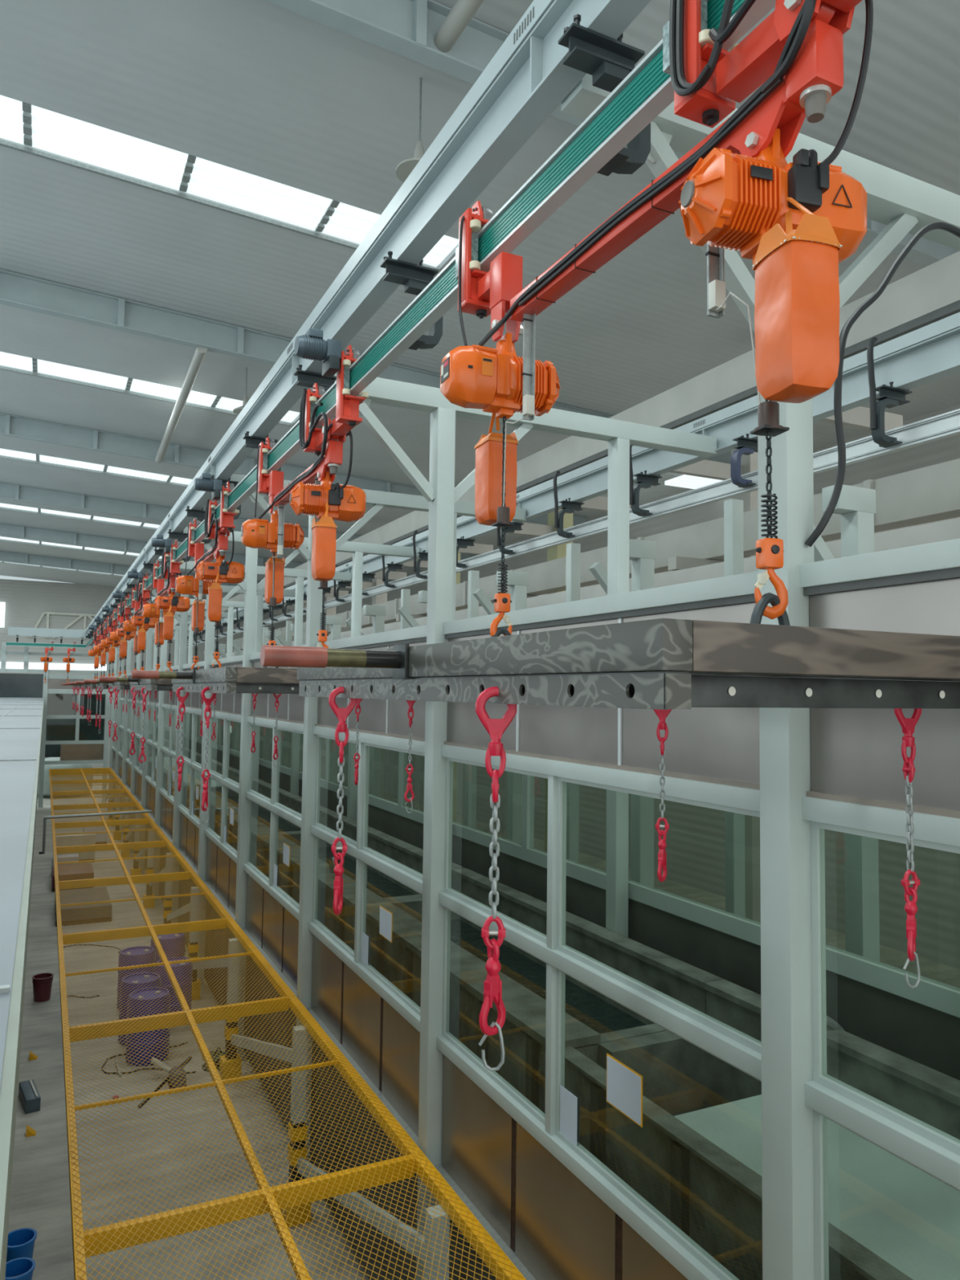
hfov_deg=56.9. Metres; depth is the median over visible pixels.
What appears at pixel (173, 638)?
cross beam
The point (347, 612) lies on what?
rib
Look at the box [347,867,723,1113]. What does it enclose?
tank
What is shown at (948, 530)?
steel beam
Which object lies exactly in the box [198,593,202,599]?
switch
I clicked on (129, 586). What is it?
hanger
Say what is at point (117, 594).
trolley
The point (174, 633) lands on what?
cross beam
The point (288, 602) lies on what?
hanger
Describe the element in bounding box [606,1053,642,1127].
notice sheet
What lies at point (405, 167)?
lamp
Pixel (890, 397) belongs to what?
hanger
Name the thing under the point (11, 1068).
trim
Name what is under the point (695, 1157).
tank
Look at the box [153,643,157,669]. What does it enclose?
steel post
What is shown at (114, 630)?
bar
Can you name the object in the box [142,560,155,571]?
hanger
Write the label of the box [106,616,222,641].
cross beam
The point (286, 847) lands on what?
notice sheet
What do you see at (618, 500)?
steel post
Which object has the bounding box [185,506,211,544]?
hanger
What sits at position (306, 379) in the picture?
hanger
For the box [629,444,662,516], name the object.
hanger
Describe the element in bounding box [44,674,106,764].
window
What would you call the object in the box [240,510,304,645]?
chain hoist
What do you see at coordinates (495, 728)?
sling
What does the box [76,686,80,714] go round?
sling
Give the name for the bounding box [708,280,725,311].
switch
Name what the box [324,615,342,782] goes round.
column
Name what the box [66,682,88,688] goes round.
rack
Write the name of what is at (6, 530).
girder
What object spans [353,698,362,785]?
sling
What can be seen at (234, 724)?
column
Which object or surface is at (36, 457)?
window
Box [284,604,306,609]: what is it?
strut
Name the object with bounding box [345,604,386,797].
column
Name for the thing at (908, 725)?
sling
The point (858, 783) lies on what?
window
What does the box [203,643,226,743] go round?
column
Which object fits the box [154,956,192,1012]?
drum
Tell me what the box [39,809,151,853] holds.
pipe
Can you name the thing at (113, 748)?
window
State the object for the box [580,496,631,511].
strut
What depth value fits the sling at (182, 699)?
6.18 m
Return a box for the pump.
[167,1066,186,1088]
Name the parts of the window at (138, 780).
panel, sill rail, pane, pane, panel, panel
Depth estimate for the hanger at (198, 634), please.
32.98 m
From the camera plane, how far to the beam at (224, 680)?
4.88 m
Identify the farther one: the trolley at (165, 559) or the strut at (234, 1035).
the trolley at (165, 559)
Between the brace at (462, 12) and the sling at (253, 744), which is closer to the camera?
the brace at (462, 12)
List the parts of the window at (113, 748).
panel, panel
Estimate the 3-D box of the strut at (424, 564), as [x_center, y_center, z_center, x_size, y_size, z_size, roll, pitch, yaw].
[-1.710,-2.174,24.929,1.550,0.250,0.120,2,-4,-26]
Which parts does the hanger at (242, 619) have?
arm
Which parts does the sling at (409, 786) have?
chain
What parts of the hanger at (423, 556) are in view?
arm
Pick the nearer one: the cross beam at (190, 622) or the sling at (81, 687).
the sling at (81, 687)
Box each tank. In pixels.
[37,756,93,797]
[182,746,239,807]
[185,776,337,865]
[250,813,465,948]
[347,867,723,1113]
[564,979,959,1279]
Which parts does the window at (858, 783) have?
rail, panel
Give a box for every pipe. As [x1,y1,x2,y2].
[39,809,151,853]
[114,1058,121,1076]
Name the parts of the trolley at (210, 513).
frame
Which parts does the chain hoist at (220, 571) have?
load chain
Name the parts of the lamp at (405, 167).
lamp shade, rod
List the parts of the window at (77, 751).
panel, panel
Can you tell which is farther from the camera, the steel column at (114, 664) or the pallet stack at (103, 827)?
the steel column at (114, 664)
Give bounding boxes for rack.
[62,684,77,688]
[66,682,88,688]
[70,676,125,688]
[75,680,109,688]
[84,671,170,689]
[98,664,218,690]
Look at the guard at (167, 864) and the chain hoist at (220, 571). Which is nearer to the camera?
the chain hoist at (220, 571)
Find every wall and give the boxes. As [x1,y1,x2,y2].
[0,578,287,768]
[0,673,44,697]
[0,697,44,1088]
[302,404,959,969]
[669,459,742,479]
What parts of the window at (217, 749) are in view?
panel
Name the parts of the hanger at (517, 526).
arm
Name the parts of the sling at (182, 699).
chain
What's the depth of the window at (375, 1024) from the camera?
7.75 m
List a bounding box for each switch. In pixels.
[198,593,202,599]
[277,545,283,555]
[522,394,534,416]
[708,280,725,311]
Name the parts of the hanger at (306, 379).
arm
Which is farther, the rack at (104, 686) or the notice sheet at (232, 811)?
the rack at (104, 686)
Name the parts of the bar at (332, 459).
trip cord, clevis plate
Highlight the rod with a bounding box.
[137,1056,191,1107]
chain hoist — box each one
[40,655,53,683]
[62,655,75,681]
[88,649,101,679]
[90,648,106,679]
[93,645,108,676]
[97,643,109,676]
[100,639,119,676]
[104,636,120,676]
[110,631,131,676]
[115,628,136,677]
[123,620,149,670]
[130,614,159,670]
[142,603,175,671]
[154,590,190,671]
[175,573,213,669]
[195,553,244,667]
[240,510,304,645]
[289,471,365,648]
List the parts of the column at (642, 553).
post, bracket arm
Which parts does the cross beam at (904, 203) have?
gusset plate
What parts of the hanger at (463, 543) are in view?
arm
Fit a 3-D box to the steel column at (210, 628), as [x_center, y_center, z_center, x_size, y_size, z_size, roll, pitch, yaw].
[-4.787,2.368,15.454,0.140,7.180,0.155,2,-4,-26]
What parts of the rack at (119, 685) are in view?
perforated rail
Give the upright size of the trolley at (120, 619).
0.663 m
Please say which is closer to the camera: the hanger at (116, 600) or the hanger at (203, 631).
the hanger at (116, 600)
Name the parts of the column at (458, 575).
arm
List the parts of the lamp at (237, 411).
lamp shade, rod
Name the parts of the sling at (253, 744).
chain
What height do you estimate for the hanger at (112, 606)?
0.423 m
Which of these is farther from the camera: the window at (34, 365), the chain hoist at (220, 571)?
the window at (34, 365)
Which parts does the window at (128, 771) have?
panel, sill rail, pane, pane, panel, panel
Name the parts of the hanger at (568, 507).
arm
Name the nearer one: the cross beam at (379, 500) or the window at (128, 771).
the cross beam at (379, 500)
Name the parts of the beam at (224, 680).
plate, perforated rail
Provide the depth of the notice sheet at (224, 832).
13.86 m
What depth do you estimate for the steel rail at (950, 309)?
11.72 m
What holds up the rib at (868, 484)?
attached to the girder at (929, 494)
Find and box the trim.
[0,699,44,1279]
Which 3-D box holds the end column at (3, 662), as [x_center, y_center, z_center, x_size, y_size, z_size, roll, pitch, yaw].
[-20.019,0.724,37.237,0.180,1.250,0.170,2,-4,-26]
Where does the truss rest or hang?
attached to the wall at (25, 601)
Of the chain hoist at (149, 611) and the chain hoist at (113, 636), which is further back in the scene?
the chain hoist at (113, 636)
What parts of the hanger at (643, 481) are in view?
arm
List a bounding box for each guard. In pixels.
[106,776,114,826]
[113,785,121,839]
[120,796,129,857]
[130,813,141,875]
[142,828,155,908]
[163,853,173,924]
[187,886,200,999]
[219,937,241,1079]
[280,1025,311,1227]
[423,1204,449,1279]
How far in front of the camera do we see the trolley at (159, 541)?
11.63 m
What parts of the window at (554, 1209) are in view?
skirt panel, panel, panel, joint plate, panel, panel, sill rail, rail, joint plate, panel, panel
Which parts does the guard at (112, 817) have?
post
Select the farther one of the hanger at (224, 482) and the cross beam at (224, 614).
the cross beam at (224, 614)
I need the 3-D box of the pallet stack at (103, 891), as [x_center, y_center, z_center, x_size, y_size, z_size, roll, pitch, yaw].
[-8.987,6.007,20.029,1.100,0.350,2.000,2,-4,-26]
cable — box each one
[64,944,120,953]
[66,995,99,998]
[101,1041,195,1073]
[804,222,959,546]
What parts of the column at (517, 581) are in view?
bracket arm, post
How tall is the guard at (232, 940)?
1.800 m
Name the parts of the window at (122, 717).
panel, pane, panel, pane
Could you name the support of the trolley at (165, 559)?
attached to the monorail at (646, 91)
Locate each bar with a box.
[107,625,119,651]
[118,613,132,644]
[129,598,151,637]
[151,573,181,642]
[186,526,234,620]
[258,422,352,597]
[478,0,873,506]
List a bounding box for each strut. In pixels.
[125,824,134,841]
[135,848,147,861]
[148,866,165,886]
[166,902,190,920]
[192,957,227,969]
[231,1034,292,1062]
[266,608,288,614]
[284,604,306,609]
[297,1157,424,1262]
[324,590,348,597]
[335,581,374,589]
[374,570,406,580]
[401,558,427,568]
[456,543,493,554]
[495,522,554,536]
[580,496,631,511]
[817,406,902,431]
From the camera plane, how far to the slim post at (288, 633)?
27.91 m
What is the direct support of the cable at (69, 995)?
on the floor
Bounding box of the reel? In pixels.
[202,1046,225,1071]
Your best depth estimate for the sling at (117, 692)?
11.87 m
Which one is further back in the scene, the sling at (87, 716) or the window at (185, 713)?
the window at (185, 713)
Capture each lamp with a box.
[232,367,248,414]
[395,77,424,182]
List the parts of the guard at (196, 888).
post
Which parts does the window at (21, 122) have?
pane, pane, pane, pane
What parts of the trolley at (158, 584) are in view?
frame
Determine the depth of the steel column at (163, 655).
21.43 m
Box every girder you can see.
[0,269,731,463]
[0,413,586,525]
[0,482,474,559]
[0,523,395,582]
[0,551,260,586]
[221,250,959,612]
[233,458,959,650]
[265,0,959,266]
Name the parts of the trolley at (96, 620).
gear motor, frame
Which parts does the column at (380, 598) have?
arm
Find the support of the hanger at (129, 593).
hanging from the beam at (526, 79)
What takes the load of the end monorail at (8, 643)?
hanging from the hanger
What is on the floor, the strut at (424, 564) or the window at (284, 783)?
the window at (284, 783)
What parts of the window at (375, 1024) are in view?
panel, panel, joint plate, panel, skirt panel, sill rail, panel, rail, joint plate, panel, panel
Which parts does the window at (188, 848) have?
panel, panel, skirt panel, sill rail, panel, rail, panel, panel, panel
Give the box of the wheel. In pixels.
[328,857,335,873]
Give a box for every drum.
[116,946,155,1009]
[118,972,161,1045]
[125,986,171,1066]
[151,933,186,962]
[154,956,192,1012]
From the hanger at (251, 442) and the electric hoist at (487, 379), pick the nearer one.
the electric hoist at (487, 379)
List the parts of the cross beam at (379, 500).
gusset plate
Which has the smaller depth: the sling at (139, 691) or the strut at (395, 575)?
the sling at (139, 691)
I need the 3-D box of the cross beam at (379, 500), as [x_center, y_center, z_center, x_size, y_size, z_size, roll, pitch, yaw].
[-1.072,-1.238,9.930,3.540,0.830,0.140,2,-4,-26]
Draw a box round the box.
[18,1079,40,1113]
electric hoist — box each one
[440,332,560,636]
[678,128,866,619]
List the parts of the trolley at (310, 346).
gear motor, frame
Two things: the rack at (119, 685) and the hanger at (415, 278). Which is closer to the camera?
the hanger at (415, 278)
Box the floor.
[8,773,959,1279]
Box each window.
[0,94,458,273]
[0,351,299,426]
[0,448,192,487]
[0,502,159,529]
[0,536,162,558]
[0,561,124,576]
[0,601,5,627]
[0,662,106,671]
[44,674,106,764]
[111,675,118,801]
[117,674,125,809]
[124,672,133,817]
[133,690,145,841]
[143,668,159,871]
[157,665,178,902]
[176,661,204,946]
[184,712,191,749]
[191,715,202,754]
[202,654,243,1005]
[211,718,233,766]
[230,749,262,779]
[241,644,305,1130]
[259,729,302,796]
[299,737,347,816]
[306,625,426,1279]
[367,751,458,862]
[434,571,761,1279]
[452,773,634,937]
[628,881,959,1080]
[800,538,959,1279]
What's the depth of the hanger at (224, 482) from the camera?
8.94 m
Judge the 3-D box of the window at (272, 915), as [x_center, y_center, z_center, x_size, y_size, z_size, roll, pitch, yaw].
[-2.520,2.839,10.868,0.130,5.455,3.299,2,-4,-26]
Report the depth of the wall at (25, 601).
54.22 m
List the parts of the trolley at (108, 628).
frame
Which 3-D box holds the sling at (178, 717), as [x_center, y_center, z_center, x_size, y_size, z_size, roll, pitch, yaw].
[-5.370,1.256,15.778,0.085,0.803,0.036,0,-3,4]
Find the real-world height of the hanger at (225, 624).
0.722 m
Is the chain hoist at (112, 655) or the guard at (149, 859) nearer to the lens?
the guard at (149, 859)
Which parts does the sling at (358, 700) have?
chain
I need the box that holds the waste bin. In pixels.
[31,973,53,1002]
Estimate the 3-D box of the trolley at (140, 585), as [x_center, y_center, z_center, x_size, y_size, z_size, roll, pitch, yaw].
[-5.960,-0.883,15.559,0.207,0.462,0.415,1,-3,2]
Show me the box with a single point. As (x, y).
(28, 1094)
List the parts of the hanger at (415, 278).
arm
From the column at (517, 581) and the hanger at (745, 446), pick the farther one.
the column at (517, 581)
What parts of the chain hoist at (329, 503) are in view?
name plate, load chain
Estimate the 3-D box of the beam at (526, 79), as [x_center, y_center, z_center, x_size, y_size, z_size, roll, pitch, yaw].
[-7.422,-1.256,18.729,0.118,0.335,43.000,2,-4,-26]
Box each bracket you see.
[26,1124,35,1137]
[29,1050,37,1060]
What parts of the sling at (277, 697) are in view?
chain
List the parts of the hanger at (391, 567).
arm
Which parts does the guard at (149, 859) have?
post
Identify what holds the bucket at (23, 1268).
on the floor
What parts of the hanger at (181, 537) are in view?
arm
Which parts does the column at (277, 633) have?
bracket arm, post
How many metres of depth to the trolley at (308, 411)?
5.61 m
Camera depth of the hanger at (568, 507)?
9.64 m
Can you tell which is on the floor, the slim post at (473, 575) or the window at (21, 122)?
the slim post at (473, 575)
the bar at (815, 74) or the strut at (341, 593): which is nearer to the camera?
the bar at (815, 74)
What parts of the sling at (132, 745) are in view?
chain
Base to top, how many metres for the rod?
0.036 m
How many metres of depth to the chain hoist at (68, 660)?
37.36 m
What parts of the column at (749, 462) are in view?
arm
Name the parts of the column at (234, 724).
post, bracket arm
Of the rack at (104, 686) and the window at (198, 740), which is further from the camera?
the window at (198, 740)
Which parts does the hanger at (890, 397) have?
arm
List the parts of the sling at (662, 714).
chain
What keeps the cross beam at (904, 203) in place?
attached to the steel column at (784, 733)
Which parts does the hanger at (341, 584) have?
arm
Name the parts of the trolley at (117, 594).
gear motor, frame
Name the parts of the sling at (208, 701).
chain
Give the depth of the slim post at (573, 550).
12.77 m
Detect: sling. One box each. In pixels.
[72,687,75,711]
[75,687,79,711]
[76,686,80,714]
[80,687,84,715]
[81,687,85,719]
[86,686,90,719]
[88,686,93,724]
[95,686,99,726]
[98,687,102,733]
[108,686,114,737]
[112,687,119,746]
[125,689,128,715]
[129,686,137,755]
[137,690,140,718]
[138,686,148,770]
[148,690,151,719]
[153,690,157,724]
[168,690,173,726]
[176,686,189,791]
[176,692,180,733]
[200,686,215,823]
[200,697,203,736]
[211,693,217,745]
[250,693,257,752]
[272,693,281,767]
[328,686,356,915]
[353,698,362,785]
[404,700,415,813]
[475,686,516,1071]
[653,709,671,882]
[893,708,921,988]
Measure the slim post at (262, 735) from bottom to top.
7.300 m
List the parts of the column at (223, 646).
bracket arm, post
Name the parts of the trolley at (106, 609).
gear motor, frame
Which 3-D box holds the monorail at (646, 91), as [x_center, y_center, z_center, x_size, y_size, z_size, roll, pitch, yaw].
[-7.363,-0.754,18.564,0.060,0.145,42.100,2,-4,-26]
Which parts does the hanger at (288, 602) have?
arm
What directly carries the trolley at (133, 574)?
attached to the monorail at (646, 91)
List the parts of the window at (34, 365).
pane, pane, pane, pane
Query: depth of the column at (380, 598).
30.43 m
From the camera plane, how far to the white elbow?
11.53 m
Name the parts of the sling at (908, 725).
chain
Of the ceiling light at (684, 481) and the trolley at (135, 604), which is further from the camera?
the ceiling light at (684, 481)
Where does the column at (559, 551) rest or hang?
on the floor
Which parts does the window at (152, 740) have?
skirt panel, panel, pane, sill rail, panel, pane, panel, pane, panel, pane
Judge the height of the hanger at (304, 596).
0.722 m
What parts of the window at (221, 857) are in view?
panel, panel, skirt panel, sill rail, panel, rail, panel, joint plate, panel, panel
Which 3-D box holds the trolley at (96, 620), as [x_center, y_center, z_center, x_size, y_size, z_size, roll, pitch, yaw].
[-10.676,-0.407,25.021,0.410,0.512,0.194,2,-4,-26]
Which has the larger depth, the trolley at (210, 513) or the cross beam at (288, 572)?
the cross beam at (288, 572)
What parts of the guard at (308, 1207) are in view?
post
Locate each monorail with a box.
[6,641,85,648]
[85,0,775,647]
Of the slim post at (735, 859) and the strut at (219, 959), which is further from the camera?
the strut at (219, 959)
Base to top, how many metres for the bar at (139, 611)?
0.920 m
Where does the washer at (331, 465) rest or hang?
in the bar at (332, 459)
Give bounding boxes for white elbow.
[151,1057,171,1072]
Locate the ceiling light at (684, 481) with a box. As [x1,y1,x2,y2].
[664,474,723,488]
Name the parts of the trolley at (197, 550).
frame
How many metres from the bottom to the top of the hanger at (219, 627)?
0.722 m
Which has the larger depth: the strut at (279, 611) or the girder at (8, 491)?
the strut at (279, 611)
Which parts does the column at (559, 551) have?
arm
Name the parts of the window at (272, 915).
panel, panel, joint plate, skirt panel, sill rail, panel, rail, panel, joint plate, panel, panel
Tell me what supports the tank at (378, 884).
on the floor
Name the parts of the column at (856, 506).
bracket arm, post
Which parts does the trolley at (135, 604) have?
frame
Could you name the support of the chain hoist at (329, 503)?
hanging from the bar at (332, 459)
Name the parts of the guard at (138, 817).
post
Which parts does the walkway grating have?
rail, panel, panel, rod, panel, rod, panel, rod, panel, rod, panel, rod, panel, rod, panel, rod, panel, rail, rod, panel, panel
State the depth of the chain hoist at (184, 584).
9.96 m
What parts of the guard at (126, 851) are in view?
post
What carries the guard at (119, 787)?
on the floor
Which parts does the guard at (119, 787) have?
post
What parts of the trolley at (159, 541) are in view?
gear motor, frame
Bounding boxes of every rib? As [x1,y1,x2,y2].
[345,610,348,627]
[368,615,371,623]
[395,598,398,618]
[462,581,467,604]
[564,555,566,585]
[863,479,874,525]
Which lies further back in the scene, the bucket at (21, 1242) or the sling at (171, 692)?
the sling at (171, 692)
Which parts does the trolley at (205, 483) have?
gear motor, frame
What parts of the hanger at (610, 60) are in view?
arm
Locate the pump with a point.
(175, 1068)
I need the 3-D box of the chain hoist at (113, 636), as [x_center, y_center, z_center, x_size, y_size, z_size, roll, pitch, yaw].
[-8.141,0.322,20.045,0.460,1.164,0.319,2,-4,-23]
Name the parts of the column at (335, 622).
bracket arm, post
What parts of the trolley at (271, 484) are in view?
frame, clevis plate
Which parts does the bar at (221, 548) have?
clevis plate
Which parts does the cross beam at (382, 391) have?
gusset plate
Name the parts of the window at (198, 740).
panel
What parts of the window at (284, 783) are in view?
panel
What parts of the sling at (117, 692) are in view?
chain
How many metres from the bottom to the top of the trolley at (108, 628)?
0.663 m
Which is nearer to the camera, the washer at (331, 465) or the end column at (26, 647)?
the washer at (331, 465)
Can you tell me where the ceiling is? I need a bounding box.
[0,0,959,606]
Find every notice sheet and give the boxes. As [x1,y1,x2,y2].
[191,800,193,814]
[195,786,199,799]
[223,826,226,843]
[229,808,234,826]
[273,864,277,887]
[283,842,289,866]
[361,932,368,965]
[379,905,392,942]
[560,1084,577,1146]
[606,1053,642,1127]
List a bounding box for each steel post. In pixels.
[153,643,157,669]
[173,630,179,666]
[185,623,193,748]
[226,606,234,765]
[252,594,263,778]
[290,577,303,795]
[346,551,363,821]
[451,512,457,862]
[605,437,629,937]
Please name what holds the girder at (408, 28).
attached to the ceiling
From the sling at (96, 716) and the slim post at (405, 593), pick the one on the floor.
the slim post at (405, 593)
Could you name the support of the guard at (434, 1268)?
on the floor
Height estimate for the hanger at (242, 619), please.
0.722 m
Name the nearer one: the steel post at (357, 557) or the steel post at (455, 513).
the steel post at (455, 513)
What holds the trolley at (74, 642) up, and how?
hanging from the end monorail at (8, 643)
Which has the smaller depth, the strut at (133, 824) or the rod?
the rod
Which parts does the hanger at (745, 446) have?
arm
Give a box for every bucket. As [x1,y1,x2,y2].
[4,1257,35,1279]
[6,1227,37,1262]
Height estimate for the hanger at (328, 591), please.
0.722 m
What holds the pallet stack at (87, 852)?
on the floor
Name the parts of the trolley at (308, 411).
frame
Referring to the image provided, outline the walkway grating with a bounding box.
[48,767,526,1279]
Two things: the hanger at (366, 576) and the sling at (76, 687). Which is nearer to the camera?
the hanger at (366, 576)
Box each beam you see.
[8,626,86,638]
[84,0,651,638]
[98,625,205,648]
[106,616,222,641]
[106,634,179,653]
[108,631,188,650]
[114,607,244,638]
[128,596,269,626]
[131,666,304,693]
[151,581,304,622]
[153,558,351,609]
[173,311,959,641]
[178,408,959,647]
[183,526,419,591]
[213,518,959,659]
[230,473,525,560]
[260,592,959,709]
[309,372,716,502]
[560,73,959,333]
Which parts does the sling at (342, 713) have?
chain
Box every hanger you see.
[110,603,118,620]
[114,598,120,602]
[120,590,133,610]
[126,582,141,603]
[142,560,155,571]
[153,546,169,556]
[167,528,191,562]
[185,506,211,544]
[193,631,203,643]
[200,629,205,641]
[210,475,240,519]
[214,625,223,637]
[219,619,227,635]
[236,607,244,630]
[242,431,280,471]
[262,608,269,624]
[268,604,282,621]
[282,586,295,617]
[293,364,336,421]
[302,593,306,613]
[323,588,331,607]
[333,564,351,602]
[362,571,376,595]
[380,250,443,350]
[382,543,403,587]
[413,529,427,578]
[456,536,475,568]
[497,521,524,555]
[553,470,584,537]
[558,13,650,176]
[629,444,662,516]
[730,433,757,488]
[866,337,911,448]
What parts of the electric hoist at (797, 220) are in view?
name plate, load chain, limit plate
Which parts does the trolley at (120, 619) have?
frame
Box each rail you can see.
[0,651,107,657]
[0,669,106,674]
[222,300,959,612]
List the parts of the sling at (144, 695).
chain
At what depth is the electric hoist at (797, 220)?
2.01 m
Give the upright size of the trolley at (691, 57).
0.462 m
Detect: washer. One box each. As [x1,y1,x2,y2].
[328,463,339,467]
[799,84,831,108]
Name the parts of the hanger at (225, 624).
arm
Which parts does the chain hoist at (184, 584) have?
load chain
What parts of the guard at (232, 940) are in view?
post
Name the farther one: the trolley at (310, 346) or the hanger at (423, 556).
the hanger at (423, 556)
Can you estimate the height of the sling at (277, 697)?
0.803 m
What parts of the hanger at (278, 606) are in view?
arm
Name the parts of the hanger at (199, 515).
arm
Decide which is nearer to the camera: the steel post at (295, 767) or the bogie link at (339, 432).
the bogie link at (339, 432)
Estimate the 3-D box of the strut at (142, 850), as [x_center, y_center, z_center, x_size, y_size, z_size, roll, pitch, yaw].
[-8.472,5.305,22.271,0.050,1.045,3.194,2,-4,-26]
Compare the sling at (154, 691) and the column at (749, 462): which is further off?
the sling at (154, 691)
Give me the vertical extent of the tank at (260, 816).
3.140 m
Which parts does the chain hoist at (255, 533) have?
load chain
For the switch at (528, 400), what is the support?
attached to the bar at (815, 74)
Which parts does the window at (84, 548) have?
pane, pane, pane, pane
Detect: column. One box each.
[0,642,6,671]
[23,645,29,672]
[38,646,49,807]
[101,651,111,803]
[107,647,117,808]
[113,653,123,820]
[120,638,131,835]
[128,653,140,853]
[138,627,153,874]
[152,617,167,901]
[171,594,188,923]
[196,594,215,986]
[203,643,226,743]
[217,640,241,750]
[232,644,255,654]
[235,546,257,1061]
[262,608,294,767]
[265,630,281,761]
[275,623,306,771]
[291,587,336,779]
[296,515,322,1178]
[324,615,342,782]
[341,568,387,798]
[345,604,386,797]
[395,552,460,822]
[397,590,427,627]
[416,407,455,1279]
[472,570,528,844]
[493,509,573,852]
[588,538,656,887]
[667,448,760,922]
[757,162,814,1279]
[813,484,879,961]
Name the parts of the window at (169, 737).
panel, skirt panel, pane, sill rail, panel, pane, panel, rail, panel, panel, pane, pane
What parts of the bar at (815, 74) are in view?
trip cord, trip cord, clevis plate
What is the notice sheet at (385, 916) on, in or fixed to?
attached to the window at (375, 1024)
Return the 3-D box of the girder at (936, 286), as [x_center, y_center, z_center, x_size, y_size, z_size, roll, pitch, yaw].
[-3.108,-2.741,25.388,0.500,0.500,52.000,2,-4,-26]
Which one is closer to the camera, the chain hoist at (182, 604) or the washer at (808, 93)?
the washer at (808, 93)
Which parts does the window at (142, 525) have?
pane, pane, pane, pane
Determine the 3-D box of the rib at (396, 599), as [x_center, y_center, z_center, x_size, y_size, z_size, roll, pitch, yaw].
[-2.479,-0.932,26.270,0.060,0.590,0.100,2,-4,-26]
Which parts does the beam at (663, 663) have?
plate, rail, perforated rail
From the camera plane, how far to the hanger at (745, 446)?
7.20 m
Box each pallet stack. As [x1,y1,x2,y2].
[51,853,79,877]
[51,862,93,891]
[54,886,111,926]
[55,833,95,862]
[83,820,106,844]
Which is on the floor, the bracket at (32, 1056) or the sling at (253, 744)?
the bracket at (32, 1056)
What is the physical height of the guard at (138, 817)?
1.800 m
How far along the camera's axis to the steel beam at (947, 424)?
7.85 m
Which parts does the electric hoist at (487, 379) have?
rating plate, limit plate, load chain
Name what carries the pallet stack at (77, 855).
on the floor
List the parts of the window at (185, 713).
panel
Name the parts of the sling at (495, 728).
chain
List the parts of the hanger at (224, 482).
arm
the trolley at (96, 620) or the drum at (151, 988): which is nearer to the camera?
the drum at (151, 988)
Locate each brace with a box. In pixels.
[155,346,207,463]
[433,0,484,52]
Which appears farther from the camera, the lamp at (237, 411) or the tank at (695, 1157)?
the lamp at (237, 411)
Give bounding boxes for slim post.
[259,626,268,759]
[282,620,292,767]
[397,588,410,803]
[464,570,479,828]
[565,542,580,862]
[724,498,745,917]
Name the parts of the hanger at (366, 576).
arm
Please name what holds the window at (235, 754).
on the floor
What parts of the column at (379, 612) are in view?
bracket arm, post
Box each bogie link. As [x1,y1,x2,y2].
[110,620,119,631]
[122,608,133,621]
[138,591,151,607]
[164,564,181,585]
[209,518,234,546]
[309,412,355,459]
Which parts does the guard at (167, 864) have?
post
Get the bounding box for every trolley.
[44,640,53,656]
[67,640,75,656]
[88,624,101,640]
[91,631,97,648]
[94,616,108,635]
[97,624,104,644]
[100,624,103,635]
[102,604,118,626]
[104,615,113,638]
[109,612,115,627]
[112,590,132,615]
[115,602,124,629]
[120,601,128,617]
[127,568,153,599]
[128,585,140,618]
[136,582,142,602]
[149,560,164,602]
[151,534,184,575]
[161,550,170,579]
[184,518,204,573]
[194,473,239,530]
[204,497,220,540]
[254,436,284,517]
[294,328,368,427]
[299,382,324,456]
[455,200,523,346]
[662,0,738,128]
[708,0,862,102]
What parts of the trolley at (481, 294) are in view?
frame, clevis plate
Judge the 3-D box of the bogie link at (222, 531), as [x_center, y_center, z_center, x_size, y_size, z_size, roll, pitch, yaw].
[-2.514,-1.056,8.672,0.201,0.268,0.585,2,-4,-26]
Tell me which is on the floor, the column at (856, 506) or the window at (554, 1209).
the column at (856, 506)
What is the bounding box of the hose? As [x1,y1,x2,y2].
[826,1015,844,1031]
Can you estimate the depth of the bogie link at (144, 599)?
15.30 m
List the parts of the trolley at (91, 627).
gear motor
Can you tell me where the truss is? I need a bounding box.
[29,611,97,639]
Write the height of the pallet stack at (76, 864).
0.400 m
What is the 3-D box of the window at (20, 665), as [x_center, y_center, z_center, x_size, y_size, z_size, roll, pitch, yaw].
[-26.925,1.558,53.225,8.500,0.400,0.100,2,-4,-26]
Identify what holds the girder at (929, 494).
on the column
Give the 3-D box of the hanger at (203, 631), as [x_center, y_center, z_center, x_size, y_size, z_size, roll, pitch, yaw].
[-9.896,-0.316,31.818,0.370,0.722,0.120,2,-4,-26]
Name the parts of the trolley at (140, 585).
frame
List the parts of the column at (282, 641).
bracket arm, post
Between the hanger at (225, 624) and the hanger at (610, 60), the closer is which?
the hanger at (610, 60)
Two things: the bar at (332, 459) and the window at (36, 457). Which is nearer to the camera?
the bar at (332, 459)
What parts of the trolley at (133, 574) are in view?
gear motor, frame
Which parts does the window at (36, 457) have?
pane, pane, pane, pane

